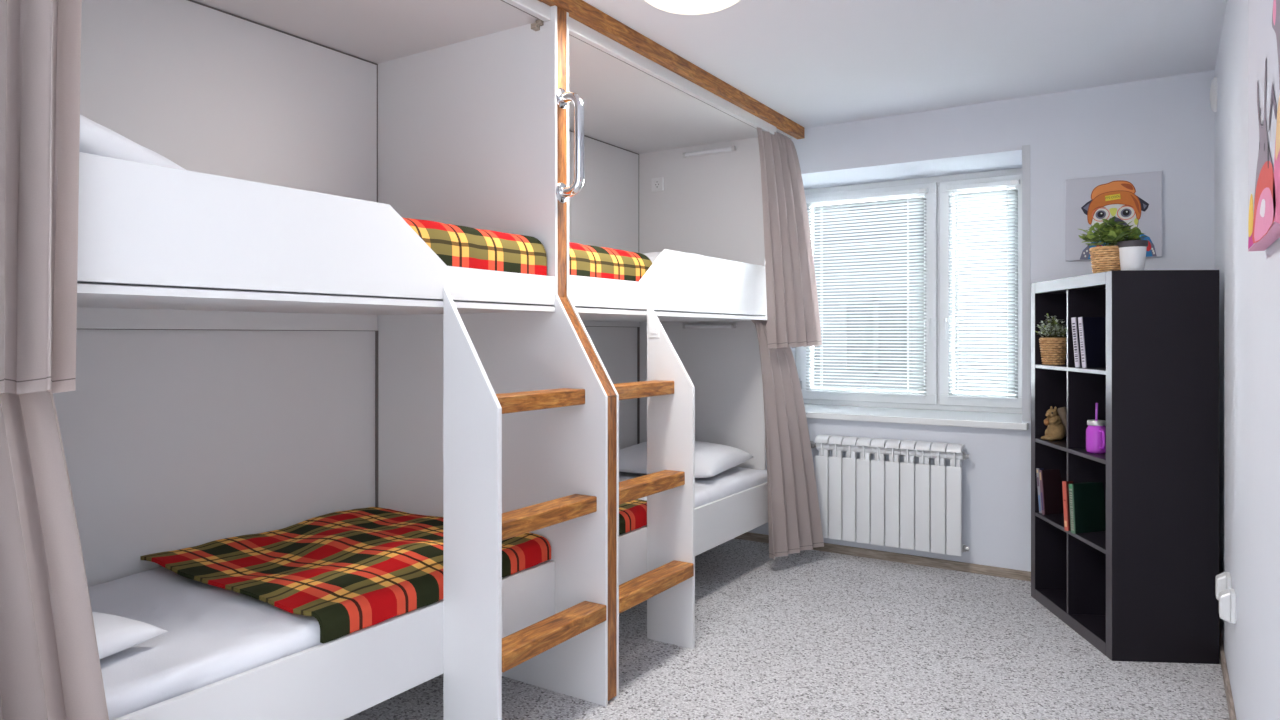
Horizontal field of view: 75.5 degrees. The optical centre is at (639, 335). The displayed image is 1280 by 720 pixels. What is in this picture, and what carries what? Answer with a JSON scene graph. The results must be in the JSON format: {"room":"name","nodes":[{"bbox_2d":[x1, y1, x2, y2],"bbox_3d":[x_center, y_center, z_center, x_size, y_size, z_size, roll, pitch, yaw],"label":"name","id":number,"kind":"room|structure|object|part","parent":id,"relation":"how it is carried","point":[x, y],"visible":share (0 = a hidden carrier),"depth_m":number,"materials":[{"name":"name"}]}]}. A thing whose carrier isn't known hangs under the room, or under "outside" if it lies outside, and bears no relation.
{"room":"dormitory","nodes":[
{"label":"dormitory","id":0,"kind":"room"},
{"bbox_2d":[344,538,1229,719],"bbox_3d":[-0.082,1.270,2.306,3.180,0.060,5.600,0,0,33],"label":"floor","id":1,"kind":"structure","parent":0,"point":[806,634],"depth_m":3.13,"materials":[{"name":"carpet"}]},
{"bbox_2d":[53,0,804,719],"bbox_3d":[-0.593,0.013,3.095,1.170,2.455,4.580,0,0,33],"label":"bunk bed","id":2,"kind":"object","parent":1,"relation":"on","point":[303,134],"visible":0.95,"depth_m":2.89,"materials":[{"name":"white laminate"}]},
{"bbox_2d":[0,0,81,393],"bbox_3d":[-1.225,-0.515,1.361,0.236,1.245,0.648,0,0,33],"label":"curtain","id":3,"kind":"object","parent":2,"relation":"hanging from","point":[40,40],"visible":1,"depth_m":1.49,"materials":[{"name":"beige fabric"}]},
{"bbox_2d":[0,391,108,719],"bbox_3d":[-1.183,0.541,1.354,0.336,1.251,0.571,0,0,33],"label":"curtain","id":4,"kind":"object","parent":2,"relation":"hanging from","point":[50,667],"visible":0.87,"depth_m":1.52,"materials":[{"name":"beige fabric"}]},
{"bbox_3d":[-1.603,0.477,2.566,0.036,1.125,1.940,0,0,33],"label":"panel","id":5,"kind":"part","parent":2,"relation":"part of","materials":[{"name":"white laminate"}]},
{"bbox_3d":[-1.601,-0.605,2.564,0.018,1.000,1.932,0,0,33],"label":"panel","id":6,"kind":"part","parent":2,"relation":"part of","materials":[{"name":"white laminate"}]},
{"bbox_2d":[77,281,529,304],"bbox_3d":[-1.227,-0.196,2.325,0.858,0.181,1.932,0,0,33],"label":"mattress","id":7,"kind":"object","parent":2,"relation":"on","point":[77,281],"visible":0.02,"depth_m":2.05,"materials":[{"name":"white fabric"}]},
{"bbox_2d":[79,115,184,169],"bbox_3d":[-1.438,-0.409,1.985,0.684,0.226,0.566,0,0,15],"label":"pillow","id":8,"kind":"object","parent":7,"relation":"on","point":[96,139],"visible":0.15,"depth_m":1.82,"materials":[{"name":"fabric"}]},
{"bbox_2d":[402,217,546,275],"bbox_3d":[-0.822,-0.275,2.753,0.696,0.193,0.762,0,0,33],"label":"blanket","id":9,"kind":"object","parent":7,"relation":"on","point":[455,245],"visible":0.38,"depth_m":2.63,"materials":[{"name":"multicoloured fabric"}]},
{"bbox_2d":[88,562,543,719],"bbox_3d":[-1.215,0.824,2.318,0.886,0.191,1.932,0,0,33],"label":"mattress","id":10,"kind":"object","parent":2,"relation":"on","point":[215,634],"visible":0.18,"depth_m":2.05,"materials":[{"name":"white fabric"}]},
{"bbox_2d":[92,611,168,658],"bbox_3d":[-1.489,0.671,1.757,0.600,0.104,0.600,0,0,15],"label":"pillow","id":11,"kind":"object","parent":10,"relation":"on","point":[114,634],"visible":0.17,"depth_m":1.88,"materials":[{"name":"fabric"}]},
{"bbox_2d":[140,507,550,642],"bbox_3d":[-0.936,0.727,2.728,0.903,0.109,0.929,0,0,33],"label":"blanket","id":12,"kind":"object","parent":10,"relation":"on","point":[353,570],"visible":0.9,"depth_m":2.54,"materials":[{"name":"multicoloured fabric"}]},
{"bbox_3d":[-0.825,-0.234,2.069,0.018,0.253,1.940,0,0,33],"label":"guard rail","id":13,"kind":"part","parent":2,"relation":"part of","materials":[{"name":"white laminate"}]},
{"bbox_3d":[-0.825,0.889,2.069,0.018,0.211,1.940,0,0,33],"label":"rail","id":14,"kind":"part","parent":2,"relation":"part of","materials":[{"name":"white laminate"}]},
{"bbox_3d":[-1.226,-1.131,2.325,0.932,0.057,1.940,0,0,33],"label":"canopy panel","id":15,"kind":"part","parent":2,"relation":"part of","materials":[{"name":"white laminate"}]},
{"bbox_3d":[-0.602,0.043,3.085,1.165,2.395,0.013,0,0,33],"label":"partition panel","id":16,"kind":"part","parent":2,"relation":"part of","materials":[{"name":"white laminate"}]},
{"bbox_3d":[-0.296,-0.642,2.929,0.049,1.025,0.054,0,0,33],"label":"wooden post","id":17,"kind":"part","parent":2,"relation":"part of","materials":[{"name":"brown wood"}]},
{"bbox_3d":[-0.236,-0.671,2.891,0.096,0.369,0.036,0,0,33],"label":"grab handle","id":18,"kind":"part","parent":2,"relation":"part of","materials":[{"name":"silver metal"}]},
{"bbox_3d":[-0.566,0.043,3.142,1.165,2.395,0.013,0,0,33],"label":"partition panel","id":19,"kind":"part","parent":2,"relation":"part of","materials":[{"name":"white laminate"}]},
{"bbox_3d":[-0.525,-0.605,4.250,0.018,1.000,1.892,0,0,33],"label":"panel","id":20,"kind":"part","parent":2,"relation":"part of","materials":[{"name":"white laminate"}]},
{"bbox_3d":[-0.527,0.477,4.252,0.036,1.125,1.900,0,0,33],"label":"panel","id":21,"kind":"part","parent":2,"relation":"part of","materials":[{"name":"white laminate"}]},
{"bbox_2d":[649,319,658,337],"bbox_3d":[0.056,-0.032,3.369,0.050,0.078,0.004,0,0,33],"label":"light switch","id":22,"kind":"object","parent":2,"relation":"attached to","point":[653,323],"visible":1,"depth_m":3.37,"materials":[{"name":"white plastic"}]},
{"bbox_2d":[652,177,663,191],"bbox_3d":[0.104,-0.910,4.968,0.080,0.080,0.012,0,0,33],"label":"wall socket","id":23,"kind":"object","parent":2,"relation":"attached to","point":[657,183],"visible":1,"depth_m":4.96,"materials":[{"name":"white plastic"}]},
{"bbox_2d":[575,306,758,315],"bbox_3d":[-0.151,-0.196,4.011,0.858,0.181,1.892,0,0,33],"label":"mattress","id":24,"kind":"object","parent":2,"relation":"on","point":[575,306],"visible":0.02,"depth_m":3.68,"materials":[{"name":"fabric"}]},
{"bbox_2d":[569,242,651,281],"bbox_3d":[-0.397,-0.275,3.419,0.694,0.193,0.616,0,0,33],"label":"blanket","id":25,"kind":"object","parent":24,"relation":"on","point":[584,260],"visible":0.31,"depth_m":3.21,"materials":[{"name":"multicoloured fabric"}]},
{"bbox_2d":[643,252,703,263],"bbox_3d":[0.107,-0.362,4.368,0.640,0.150,0.560,0,1,30],"label":"pillow","id":26,"kind":"object","parent":24,"relation":"on","point":[652,256],"visible":0.1,"depth_m":4.14,"materials":[{"name":"fabric"}]},
{"bbox_3d":[0.251,-0.239,3.755,0.018,0.262,1.900,0,0,33],"label":"guard rail","id":27,"kind":"part","parent":2,"relation":"part of","materials":[{"name":"white laminate"}]},
{"bbox_3d":[-0.150,-1.131,4.011,0.932,0.057,1.900,0,0,33],"label":"canopy panel","id":28,"kind":"part","parent":2,"relation":"part of","materials":[{"name":"white laminate"}]},
{"bbox_2d":[619,467,766,534],"bbox_3d":[-0.139,0.823,4.003,0.886,0.194,1.892,0,0,33],"label":"mattress","id":29,"kind":"object","parent":2,"relation":"on","point":[733,480],"visible":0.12,"depth_m":4.19,"materials":[{"name":"white fabric"}]},
{"bbox_2d":[619,499,646,534],"bbox_3d":[-0.387,0.735,3.415,0.715,0.090,0.621,0,0,33],"label":"blanket","id":30,"kind":"object","parent":29,"relation":"on","point":[632,514],"visible":0.06,"depth_m":3.35,"materials":[{"name":"multicoloured fabric"}]},
{"bbox_2d":[619,441,752,477],"bbox_3d":[0.188,0.650,4.458,0.680,0.139,0.620,0,1,27],"label":"pillow","id":31,"kind":"object","parent":29,"relation":"on","point":[711,459],"visible":0.55,"depth_m":4.27,"materials":[{"name":"fabric"}]},
{"bbox_3d":[0.251,0.889,3.755,0.018,0.211,1.900,0,0,33],"label":"rail","id":32,"kind":"part","parent":2,"relation":"part of","materials":[{"name":"white laminate"}]},
{"bbox_3d":[0.336,-0.083,4.838,0.860,2.155,0.018,0,0,33],"label":"panel","id":33,"kind":"part","parent":2,"relation":"part of","materials":[{"name":"white laminate"}]},
{"bbox_2d":[682,146,736,156],"bbox_3d":[0.400,-1.060,4.761,0.332,0.027,0.043,0,0,33],"label":"reading lamp","id":34,"kind":"object","parent":2,"relation":"attached to","point":[732,148],"visible":1,"depth_m":4.74,"materials":[{"name":"white plastic"}]},
{"bbox_2d":[682,324,736,328],"bbox_3d":[0.400,-0.056,4.761,0.332,0.027,0.043,0,0,33],"label":"reading lamp","id":35,"kind":"object","parent":2,"relation":"attached to","point":[684,326],"visible":1,"depth_m":4.74,"materials":[{"name":"white plastic"}]},
{"bbox_2d":[751,320,823,558],"bbox_3d":[0.781,0.539,4.465,0.467,1.246,0.217,0,0,-40],"label":"curtain","id":36,"kind":"object","parent":2,"relation":"hanging from","point":[794,519],"visible":0.95,"depth_m":4.39,"materials":[{"name":"beige fabric"}]},
{"bbox_2d":[757,127,821,348],"bbox_3d":[0.814,-0.534,4.506,0.246,1.208,0.535,0,0,33],"label":"curtain","id":37,"kind":"object","parent":2,"relation":"hanging from","point":[793,317],"visible":0.99,"depth_m":4.47,"materials":[{"name":"beige fabric"}]},
{"bbox_2d":[1031,270,1218,663],"bbox_3d":[2.026,0.495,3.533,0.390,1.490,0.790,0,0,5],"label":"bookcase","id":38,"kind":"object","parent":1,"relation":"on","point":[1141,588],"visible":0.97,"depth_m":3.15,"materials":[{"name":"black wood"}]},
{"bbox_2d":[1036,468,1043,512],"bbox_3d":[1.956,0.725,3.907,0.184,0.208,0.033,0,0,-19],"label":"book","id":39,"kind":"object","parent":38,"relation":"on","point":[1037,469],"visible":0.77,"depth_m":3.88,"materials":[{"name":"paper"}]},
{"bbox_3d":[2.056,0.495,3.902,0.390,1.490,0.050,0,0,5],"label":"panel","id":40,"kind":"part","parent":38,"relation":"part of","materials":[{"name":"black wood"}]},
{"bbox_2d":[1036,313,1066,364],"bbox_3d":[1.918,0.014,3.843,0.152,0.240,0.147,0,0,33],"label":"potted plant","id":41,"kind":"object","parent":38,"relation":"on","point":[1053,351],"visible":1,"depth_m":3.81,"materials":[{"name":"green plant"}]},
{"bbox_2d":[1039,338,1066,364],"bbox_3d":[1.919,0.071,3.837,0.123,0.126,0.124,0,0,33],"label":"woven basket","id":42,"kind":"object","parent":41,"relation":"on","point":[1053,351],"depth_m":3.80,"materials":[{"name":"wicker"}]},
{"bbox_2d":[1039,469,1063,514],"bbox_3d":[1.953,0.727,3.875,0.184,0.204,0.032,0,0,-19],"label":"book","id":43,"kind":"object","parent":38,"relation":"on","point":[1051,490],"visible":0.8,"depth_m":3.86,"materials":[{"name":"paper"}]},
{"bbox_2d":[1041,406,1066,440],"bbox_3d":[1.930,0.403,3.827,0.141,0.157,0.080,0,0,-15],"label":"figurine","id":44,"kind":"object","parent":38,"relation":"on","point":[1056,420],"visible":1,"depth_m":3.80,"materials":[{"name":"ceramic"}]},
{"bbox_2d":[1062,481,1072,530],"bbox_3d":[1.894,0.725,3.556,0.174,0.209,0.031,0,0,-19],"label":"book","id":45,"kind":"object","parent":38,"relation":"on","point":[1065,484],"visible":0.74,"depth_m":3.52,"materials":[{"name":"paper"}]},
{"bbox_3d":[2.026,-0.225,3.533,0.390,0.050,0.690,0,0,5],"label":"panel","id":46,"kind":"part","parent":38,"relation":"part of","materials":[{"name":"black wood"}]},
{"bbox_3d":[2.026,1.215,3.533,0.390,0.050,0.690,0,0,5],"label":"panel","id":47,"kind":"part","parent":38,"relation":"part of","materials":[{"name":"black wood"}]},
{"bbox_2d":[1071,317,1081,367],"bbox_3d":[1.916,0.027,3.515,0.174,0.213,0.043,0,0,-19],"label":"book","id":48,"kind":"object","parent":38,"relation":"on","point":[1075,327],"visible":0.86,"depth_m":3.48,"materials":[{"name":"paper"}]},
{"bbox_2d":[1069,482,1105,533],"bbox_3d":[1.896,0.726,3.506,0.174,0.207,0.033,0,0,-19],"label":"book","id":49,"kind":"object","parent":38,"relation":"on","point":[1086,500],"visible":1,"depth_m":3.49,"materials":[{"name":"paper"}]},
{"bbox_2d":[1078,317,1105,367],"bbox_3d":[1.917,0.027,3.465,0.174,0.213,0.040,0,0,-19],"label":"book","id":50,"kind":"object","parent":38,"relation":"on","point":[1092,330],"visible":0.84,"depth_m":3.45,"materials":[{"name":"paper"}]},
{"bbox_2d":[1086,403,1105,453],"bbox_3d":[1.888,0.379,3.401,0.078,0.205,0.099,0,0,-26],"label":"mug","id":51,"kind":"object","parent":38,"relation":"on","point":[1096,429],"visible":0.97,"depth_m":3.38,"materials":[{"name":"purple glass"}]},
{"bbox_2d":[1078,216,1146,273],"bbox_3d":[1.874,-0.363,3.279,0.248,0.226,0.213,0,0,-22],"label":"potted plant","id":52,"kind":"object","parent":38,"relation":"on","point":[1105,258],"visible":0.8,"depth_m":3.26,"materials":[{"name":"green plant"}]},
{"bbox_2d":[1089,245,1120,273],"bbox_3d":[1.874,-0.302,3.299,0.146,0.104,0.146,0,0,33],"label":"woven basket","id":53,"kind":"object","parent":52,"relation":"on","point":[1105,258],"depth_m":3.26,"materials":[{"name":"wicker"}]},
{"bbox_2d":[1117,240,1147,269],"bbox_3d":[1.918,-0.309,3.221,0.105,0.118,0.105,0,0,33],"label":"plant pot","id":54,"kind":"object","parent":38,"relation":"on","point":[1132,253],"visible":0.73,"depth_m":3.18,"materials":[{"name":"ceramic"}]},
{"bbox_3d":[1.997,0.495,3.164,0.390,1.490,0.050,0,0,5],"label":"panel","id":55,"kind":"part","parent":38,"relation":"part of","materials":[{"name":"black wood"}]},
{"bbox_2d":[583,0,1226,130],"bbox_3d":[0.058,-1.266,2.526,3.180,0.100,6.120,0,0,33],"label":"ceiling","id":56,"kind":"structure","parent":0,"point":[814,63],"depth_m":3.45,"materials":[{"name":"white paint"}]},
{"bbox_2d":[645,0,739,14],"bbox_3d":[0.183,-1.171,2.814,0.410,0.090,0.410,0,0,33],"label":"ceiling lamp","id":57,"kind":"object","parent":56,"relation":"attached to","point":[687,7],"visible":1,"depth_m":2.84,"materials":[{"name":"white plastic"}]},
{"bbox_2d":[748,70,1214,571],"bbox_3d":[1.538,0.012,4.844,2.980,2.456,0.620,0,0,33],"label":"wall","id":58,"kind":"structure","parent":0,"point":[1166,125],"depth_m":4.21,"materials":[{"name":"paint"}]},
{"bbox_2d":[735,532,1030,581],"bbox_3d":[1.361,1.217,4.578,2.968,0.046,0.018,0,0,33],"label":"baseboard","id":59,"kind":"structure","parent":58,"relation":"attached to","point":[833,548],"depth_m":4.49,"materials":[{"name":"brown wood"}]},
{"bbox_2d":[810,435,968,556],"bbox_3d":[1.325,0.854,4.545,0.916,0.573,0.112,0,0,33],"label":"radiator","id":60,"kind":"object","parent":58,"relation":"attached to","point":[865,500],"visible":0.94,"depth_m":4.46,"materials":[{"name":"metal"}]},
{"bbox_2d":[796,168,1027,429],"bbox_3d":[1.487,-0.237,4.816,1.484,1.425,0.620,0,0,33],"label":"window","id":61,"kind":"structure","parent":58,"relation":"in","point":[936,408],"depth_m":4.89,"materials":[{"name":"white plastic"}]},
{"bbox_2d":[805,188,927,396],"bbox_3d":[1.383,-0.260,5.120,0.773,1.240,0.040,0,0,33],"label":"blind","id":62,"kind":"object","parent":61,"relation":"attached to","point":[907,192],"visible":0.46,"depth_m":5.10,"materials":[{"name":"white plastic"}]},
{"bbox_3d":[1.386,0.354,5.123,0.753,0.012,0.024,0,0,33],"label":"rail","id":63,"kind":"part","parent":62,"relation":"part of","materials":[{"name":"white plastic"}]},
{"bbox_3d":[1.614,-0.255,4.977,0.002,1.210,0.027,0,0,33],"label":"ladder cord","id":64,"kind":"part","parent":62,"relation":"part of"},
{"bbox_3d":[1.415,-0.253,5.166,0.857,1.325,0.068,0,0,33],"label":"sash","id":65,"kind":"part","parent":61,"relation":"part of","materials":[{"name":"white plastic"}]},
{"bbox_3d":[1.482,0.458,4.808,1.484,0.035,0.600,0,0,33],"label":"sill","id":66,"kind":"part","parent":61,"relation":"part of","materials":[{"name":"white plastic"}]},
{"bbox_3d":[1.716,-0.045,4.909,0.028,0.130,0.042,0,0,33],"label":"handle","id":67,"kind":"part","parent":61,"relation":"part of","materials":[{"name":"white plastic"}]},
{"bbox_3d":[1.792,-0.045,4.861,0.028,0.130,0.042,0,0,33],"label":"handle","id":68,"kind":"part","parent":61,"relation":"part of","materials":[{"name":"white plastic"}]},
{"bbox_3d":[1.995,-0.253,4.796,0.486,1.325,0.068,0,0,33],"label":"sash","id":69,"kind":"part","parent":61,"relation":"part of","materials":[{"name":"white plastic"}]},
{"bbox_2d":[946,179,1019,399],"bbox_3d":[1.966,-0.260,4.748,0.393,1.240,0.040,0,0,33],"label":"blind","id":70,"kind":"object","parent":61,"relation":"attached to","point":[958,205],"visible":1,"depth_m":4.75,"materials":[{"name":"white plastic"}]},
{"bbox_3d":[1.839,-0.328,4.810,0.006,1.051,0.005,0,0,3],"label":"bead chain","id":71,"kind":"part","parent":70,"relation":"part of","materials":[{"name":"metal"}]},
{"bbox_3d":[1.855,-0.255,4.824,0.002,1.210,0.027,0,0,33],"label":"ladder cord","id":72,"kind":"part","parent":70,"relation":"part of","materials":[{"name":"white fabric"}]},
{"bbox_3d":[1.968,0.354,4.751,0.373,0.012,0.024,0,0,33],"label":"rail","id":73,"kind":"part","parent":70,"relation":"part of","materials":[{"name":"white plastic"}]},
{"bbox_3d":[2.081,-0.255,4.679,0.002,1.210,0.027,0,0,33],"label":"ladder cord","id":74,"kind":"part","parent":70,"relation":"part of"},
{"bbox_2d":[1022,145,1029,420],"bbox_3d":[1.962,-0.270,4.202,0.038,1.400,0.004,0,0,33],"label":"trim","id":75,"kind":"structure","parent":58,"relation":"attached to","point":[1025,148],"depth_m":4.20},
{"bbox_2d":[1065,171,1161,260],"bbox_3d":[2.279,-0.573,3.988,0.404,0.402,0.024,0,0,33],"label":"picture","id":76,"kind":"object","parent":58,"relation":"attached to","point":[1136,198],"visible":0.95,"depth_m":3.98,"materials":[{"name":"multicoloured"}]},
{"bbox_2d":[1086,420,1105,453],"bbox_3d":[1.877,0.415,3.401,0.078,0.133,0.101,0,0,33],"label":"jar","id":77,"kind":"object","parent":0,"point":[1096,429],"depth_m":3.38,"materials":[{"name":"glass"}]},
{"bbox_2d":[1215,0,1279,719],"bbox_3d":[1.701,0.012,2.218,0.120,2.456,4.870,0,0,33],"label":"wall","id":78,"kind":"structure","parent":0,"point":[1249,281],"depth_m":2.27,"materials":[{"name":"paint"}]},
{"bbox_2d":[1210,77,1216,111],"bbox_3d":[2.520,-1.060,3.635,0.024,0.150,0.150,0,0,33],"label":"air vent","id":79,"kind":"object","parent":78,"relation":"in","point":[1213,89],"visible":1,"depth_m":3.59,"materials":[{"name":"white plastic"}]},
{"bbox_2d":[1215,572,1231,600],"bbox_3d":[1.985,0.855,2.814,0.042,0.096,0.084,0,0,33],"label":"wall socket","id":80,"kind":"object","parent":78,"relation":"attached to","point":[1223,581],"visible":0.56,"depth_m":2.79,"materials":[{"name":"white plastic"}]},
{"bbox_3d":[1.998,0.855,2.806,0.012,0.090,0.084,0,0,33],"label":"plate","id":81,"kind":"part","parent":80,"relation":"part of","materials":[{"name":"white plastic"}]},
{"bbox_2d":[1219,588,1235,623],"bbox_3d":[1.867,0.855,2.629,0.042,0.096,0.084,0,0,33],"label":"wall socket","id":82,"kind":"object","parent":78,"relation":"attached to","point":[1227,598],"visible":1,"depth_m":2.60,"materials":[{"name":"white plastic"}]},
{"bbox_3d":[1.879,0.855,2.621,0.012,0.090,0.084,0,0,33],"label":"plate","id":83,"kind":"part","parent":82,"relation":"part of","materials":[{"name":"white plastic"}]},
{"bbox_2d":[1219,624,1236,719],"bbox_3d":[1.474,1.215,1.987,0.012,0.050,4.236,0,0,33],"label":"baseboard","id":84,"kind":"structure","parent":78,"relation":"attached to","point":[1228,692],"depth_m":2.87,"materials":[{"name":"brown wood"}]},
{"bbox_2d":[1248,0,1279,250],"bbox_3d":[1.063,-0.537,1.365,0.032,0.739,1.045,0,0,33],"label":"canvas painting","id":85,"kind":"object","parent":78,"relation":"attached to","point":[1263,15],"visible":1,"depth_m":1.52,"materials":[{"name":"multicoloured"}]}
]}

